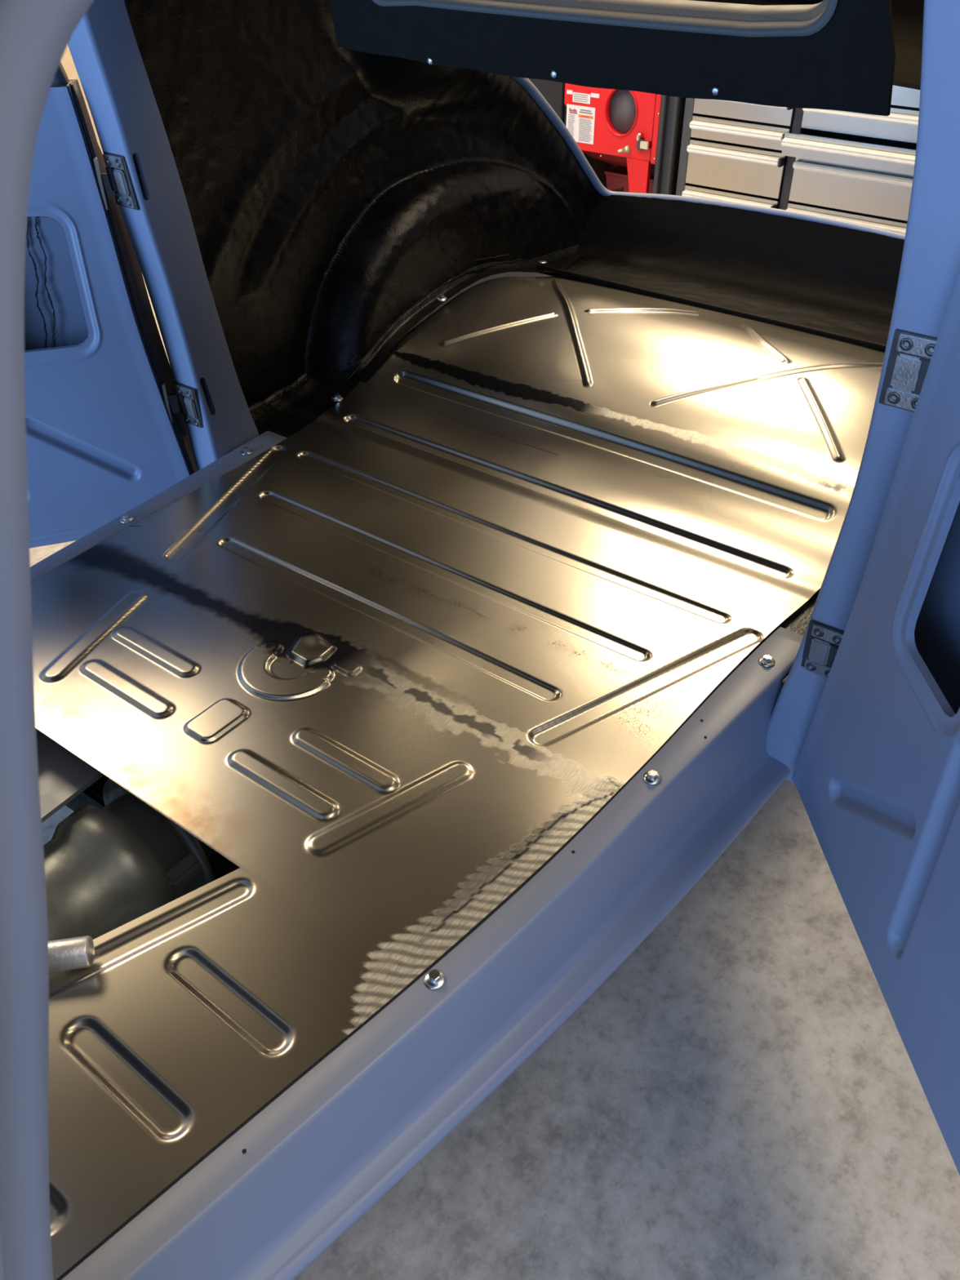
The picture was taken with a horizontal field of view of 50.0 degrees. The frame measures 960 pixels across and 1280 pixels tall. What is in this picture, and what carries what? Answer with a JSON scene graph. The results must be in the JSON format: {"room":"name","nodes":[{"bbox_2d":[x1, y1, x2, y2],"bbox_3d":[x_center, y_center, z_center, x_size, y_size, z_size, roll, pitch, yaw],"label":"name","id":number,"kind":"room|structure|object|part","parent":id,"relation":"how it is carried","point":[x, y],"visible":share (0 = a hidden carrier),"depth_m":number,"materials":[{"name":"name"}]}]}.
{"room":"auto repair garage","nodes":[
{"label":"auto repair garage","id":0,"kind":"room"},
{"bbox_2d":[60,45,102,153],"bbox_3d":[-2.749,-2.427,2.533,0.120,3.800,8.600,25,44,28],"label":"wall","id":1,"kind":"structure","parent":0,"point":[67,61],"depth_m":4.25,"materials":[{"name":"beige paint"}]},
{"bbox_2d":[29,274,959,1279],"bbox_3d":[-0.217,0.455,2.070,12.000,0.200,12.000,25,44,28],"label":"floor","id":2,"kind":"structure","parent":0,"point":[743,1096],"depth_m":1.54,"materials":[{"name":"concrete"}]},
{"bbox_2d":[0,0,959,1279],"bbox_3d":[-0.163,-0.360,1.534,2.880,1.594,3.400,25,44,28],"label":"car","id":3,"kind":"object","parent":2,"relation":"on","point":[488,531],"visible":1,"depth_m":1.59,"materials":[{"name":"metal"}]},
{"bbox_3d":[-0.654,0.185,1.542,0.205,0.008,0.320,25,44,28],"label":"frame plate","id":4,"kind":"part","parent":3,"relation":"part of","materials":[{"name":"grey paint"}]},
{"bbox_2d":[48,935,94,973],"bbox_3d":[-0.534,0.368,1.177,0.170,0.035,0.035,-6,38,-7],"label":"tube","id":5,"kind":"object","parent":3,"relation":"on","point":[75,953],"visible":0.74,"depth_m":1.17,"materials":[{"name":"metal"}]},
{"bbox_3d":[-1.127,-0.536,1.960,1.039,0.892,0.018,-8,39,-9],"label":"door","id":6,"kind":"part","parent":3,"relation":"part of","materials":[{"name":"blue metal"}]},
{"bbox_3d":[-0.679,-0.830,1.876,0.020,0.040,0.008,-8,39,-9],"label":"hinge arm","id":7,"kind":"part","parent":3,"relation":"part of","materials":[{"name":"metal"}]},
{"bbox_3d":[-0.886,0.050,1.774,0.170,0.191,1.654,20,42,24],"label":"rocker sill","id":8,"kind":"part","parent":3,"relation":"part of","materials":[{"name":"blue metal"}]},
{"bbox_3d":[-0.641,-0.494,2.148,0.020,0.040,0.008,-8,39,-9],"label":"hinge arm","id":9,"kind":"part","parent":3,"relation":"part of","materials":[{"name":"metal"}]},
{"bbox_3d":[-0.099,-1.187,2.342,0.230,1.066,1.488,25,44,28],"label":"quarter panel","id":10,"kind":"part","parent":3,"relation":"part of","materials":[{"name":"black metal"}]},
{"bbox_3d":[-0.018,0.447,1.258,0.169,0.191,1.654,30,47,33],"label":"rocker sill","id":11,"kind":"part","parent":3,"relation":"part of","materials":[{"name":"metal"}]},
{"bbox_2d":[537,260,546,263],"bbox_3d":[0.168,-1.016,2.763,0.026,0.007,0.026,25,44,28],"label":"washer","id":12,"kind":"object","parent":3,"relation":"in","point":[539,261],"depth_m":2.76,"materials":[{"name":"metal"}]},
{"bbox_3d":[0.918,-0.722,1.738,0.230,1.066,1.488,25,44,28],"label":"quarter panel","id":13,"kind":"part","parent":3,"relation":"part of","materials":[{"name":"metal"}]},
{"bbox_3d":[0.533,0.209,0.959,0.015,0.852,1.035,-3,38,-3],"label":"door","id":14,"kind":"part","parent":3,"relation":"part of","materials":[{"name":"blue metal"}]},
{"bbox_2d":[528,78,614,188],"bbox_3d":[0.362,-2.556,4.860,0.440,1.100,0.515,25,44,28],"label":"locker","id":15,"kind":"object","parent":2,"relation":"on","point":[553,92],"visible":0.11,"depth_m":4.61,"materials":[{"name":"grey metal"}]},
{"bbox_3d":[0.212,-2.440,4.697,0.400,1.040,0.014,25,44,28],"label":"locker door","id":16,"kind":"part","parent":15,"relation":"part of","materials":[{"name":"grey metal"}]},
{"bbox_2d":[564,83,662,193],"bbox_3d":[0.704,-2.297,4.638,0.487,0.960,0.542,25,44,28],"label":"machine","id":17,"kind":"object","parent":2,"relation":"on","point":[616,127],"visible":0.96,"depth_m":4.46,"materials":[{"name":"red metal"}]},
{"bbox_2d":[578,114,593,119],"bbox_3d":[0.463,-2.292,4.503,0.075,0.010,0.001,25,44,28],"label":"print","id":18,"kind":"object","parent":17,"relation":"on","point":[580,116],"depth_m":4.50},
{"bbox_3d":[0.560,-2.363,4.382,0.452,0.538,0.030,25,44,28],"label":"panel","id":19,"kind":"part","parent":17,"relation":"part of","materials":[{"name":"red metal"}]},
{"bbox_3d":[0.677,-2.143,4.385,0.012,0.022,0.020,25,44,28],"label":"latch lever","id":20,"kind":"part","parent":17,"relation":"part of","materials":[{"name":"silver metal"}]},
{"bbox_3d":[0.692,-1.924,4.598,0.110,0.422,0.025,25,44,28],"label":"leg","id":21,"kind":"part","parent":17,"relation":"part of","materials":[{"name":"red metal"}]},
{"bbox_3d":[0.689,-2.130,4.414,0.028,0.050,0.014,25,44,28],"label":"latch plate","id":22,"kind":"part","parent":17,"relation":"part of","materials":[{"name":"metal"}]},
{"bbox_2d":[604,164,655,193],"bbox_3d":[0.777,-2.074,4.889,0.290,0.300,0.270,25,44,28],"label":"bin","id":23,"kind":"object","parent":2,"relation":"on","point":[616,177],"visible":0.13,"depth_m":4.78,"materials":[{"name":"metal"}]},
{"bbox_2d":[652,94,685,195],"bbox_3d":[0.937,-2.409,4.341,0.088,1.500,0.524,25,44,28],"label":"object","id":24,"kind":"object","parent":2,"relation":"on","point":[672,108],"visible":0.02,"depth_m":4.35,"materials":[{"name":"black metal"}]},
{"bbox_3d":[0.762,-2.296,4.199,0.022,1.500,0.024,25,44,28],"label":"edge post","id":25,"kind":"part","parent":24,"relation":"part of","materials":[{"name":"black metal"}]},
{"bbox_3d":[0.810,-2.274,4.170,0.018,1.500,0.024,25,44,28],"label":"edge post","id":26,"kind":"part","parent":24,"relation":"part of","materials":[{"name":"black metal"}]},
{"bbox_2d":[675,84,919,234],"bbox_3d":[1.435,-1.979,4.151,1.176,1.047,0.631,25,44,28],"label":"base cabinet","id":27,"kind":"object","parent":2,"relation":"on","point":[849,166],"visible":0.3,"depth_m":4.04,"materials":[{"name":"metal"}]},
{"bbox_3d":[1.014,-2.241,4.435,0.040,0.920,0.520,25,44,28],"label":"frame","id":28,"kind":"part","parent":27,"relation":"part of","materials":[{"name":"grey metal"}]},
{"bbox_3d":[1.030,-1.831,4.291,0.407,0.027,0.033,25,44,28],"label":"handle","id":29,"kind":"part","parent":27,"relation":"part of","materials":[{"name":"silver metal"}]},
{"bbox_3d":[1.047,-1.777,4.355,0.421,0.222,0.016,25,44,28],"label":"drawer","id":30,"kind":"part","parent":27,"relation":"part of","materials":[{"name":"silver metal"}]},
{"bbox_3d":[1.029,-1.972,4.181,0.407,0.027,0.033,25,44,28],"label":"handle","id":31,"kind":"part","parent":27,"relation":"part of","materials":[{"name":"silver metal"}]},
{"bbox_3d":[1.046,-1.939,4.229,0.421,0.169,0.016,25,44,28],"label":"drawer","id":32,"kind":"part","parent":27,"relation":"part of","materials":[{"name":"silver metal"}]},
{"bbox_3d":[1.029,-2.043,4.125,0.407,0.027,0.033,25,44,28],"label":"handle","id":33,"kind":"part","parent":27,"relation":"part of","materials":[{"name":"silver metal"}]},
{"bbox_3d":[1.045,-2.045,4.146,0.421,0.080,0.016,25,44,28],"label":"drawer","id":34,"kind":"part","parent":27,"relation":"part of","materials":[{"name":"silver metal"}]},
{"bbox_3d":[1.045,-2.125,4.083,0.421,0.105,0.016,25,44,28],"label":"drawer","id":35,"kind":"part","parent":27,"relation":"part of","materials":[{"name":"silver metal"}]},
{"bbox_3d":[1.028,-2.134,4.054,0.407,0.027,0.033,25,44,28],"label":"handle","id":36,"kind":"part","parent":27,"relation":"part of","materials":[{"name":"silver metal"}]},
{"bbox_3d":[1.618,-2.157,4.322,1.096,0.920,0.020,25,44,28],"label":"frame","id":37,"kind":"part","parent":27,"relation":"part of","materials":[{"name":"black metal"}]},
{"bbox_3d":[1.484,-1.624,4.022,0.608,0.027,0.033,25,44,28],"label":"handle","id":38,"kind":"part","parent":27,"relation":"part of","materials":[{"name":"silver metal"}]},
{"bbox_3d":[1.501,-1.570,4.086,0.622,0.222,0.016,25,44,28],"label":"drawer","id":39,"kind":"part","parent":27,"relation":"part of","materials":[{"name":"silver metal"}]},
{"bbox_3d":[1.426,-1.808,3.820,0.642,0.027,0.033,25,44,28],"label":"handle","id":40,"kind":"part","parent":27,"relation":"part of","materials":[{"name":"silver metal"}]},
{"bbox_3d":[1.443,-1.809,3.841,0.656,0.080,0.016,25,44,28],"label":"drawer","id":41,"kind":"part","parent":27,"relation":"part of","materials":[{"name":"silver metal"}]},
{"bbox_3d":[1.499,-1.732,3.959,0.622,0.169,0.016,25,44,28],"label":"drawer","id":42,"kind":"part","parent":27,"relation":"part of","materials":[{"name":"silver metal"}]},
{"bbox_3d":[1.483,-1.765,3.911,0.608,0.027,0.033,25,44,28],"label":"handle","id":43,"kind":"part","parent":27,"relation":"part of","materials":[{"name":"silver metal"}]},
{"bbox_3d":[1.498,-1.918,3.813,0.622,0.105,0.016,25,44,28],"label":"drawer","id":44,"kind":"part","parent":27,"relation":"part of","materials":[{"name":"silver metal"}]},
{"bbox_3d":[1.481,-1.927,3.785,0.608,0.027,0.033,25,44,28],"label":"handle","id":45,"kind":"part","parent":27,"relation":"part of","materials":[{"name":"silver metal"}]},
{"bbox_2d":[806,129,916,150],"bbox_3d":[1.563,-1.900,3.972,0.636,0.044,0.384,25,44,28],"label":"drawer","id":46,"kind":"object","parent":27,"relation":"on","point":[908,145],"depth_m":3.96,"materials":[{"name":"grey metal"}]},
{"bbox_3d":[1.497,-2.024,3.730,0.622,0.144,0.016,25,44,28],"label":"drawer","id":47,"kind":"part","parent":27,"relation":"part of","materials":[{"name":"silver metal"}]}
]}

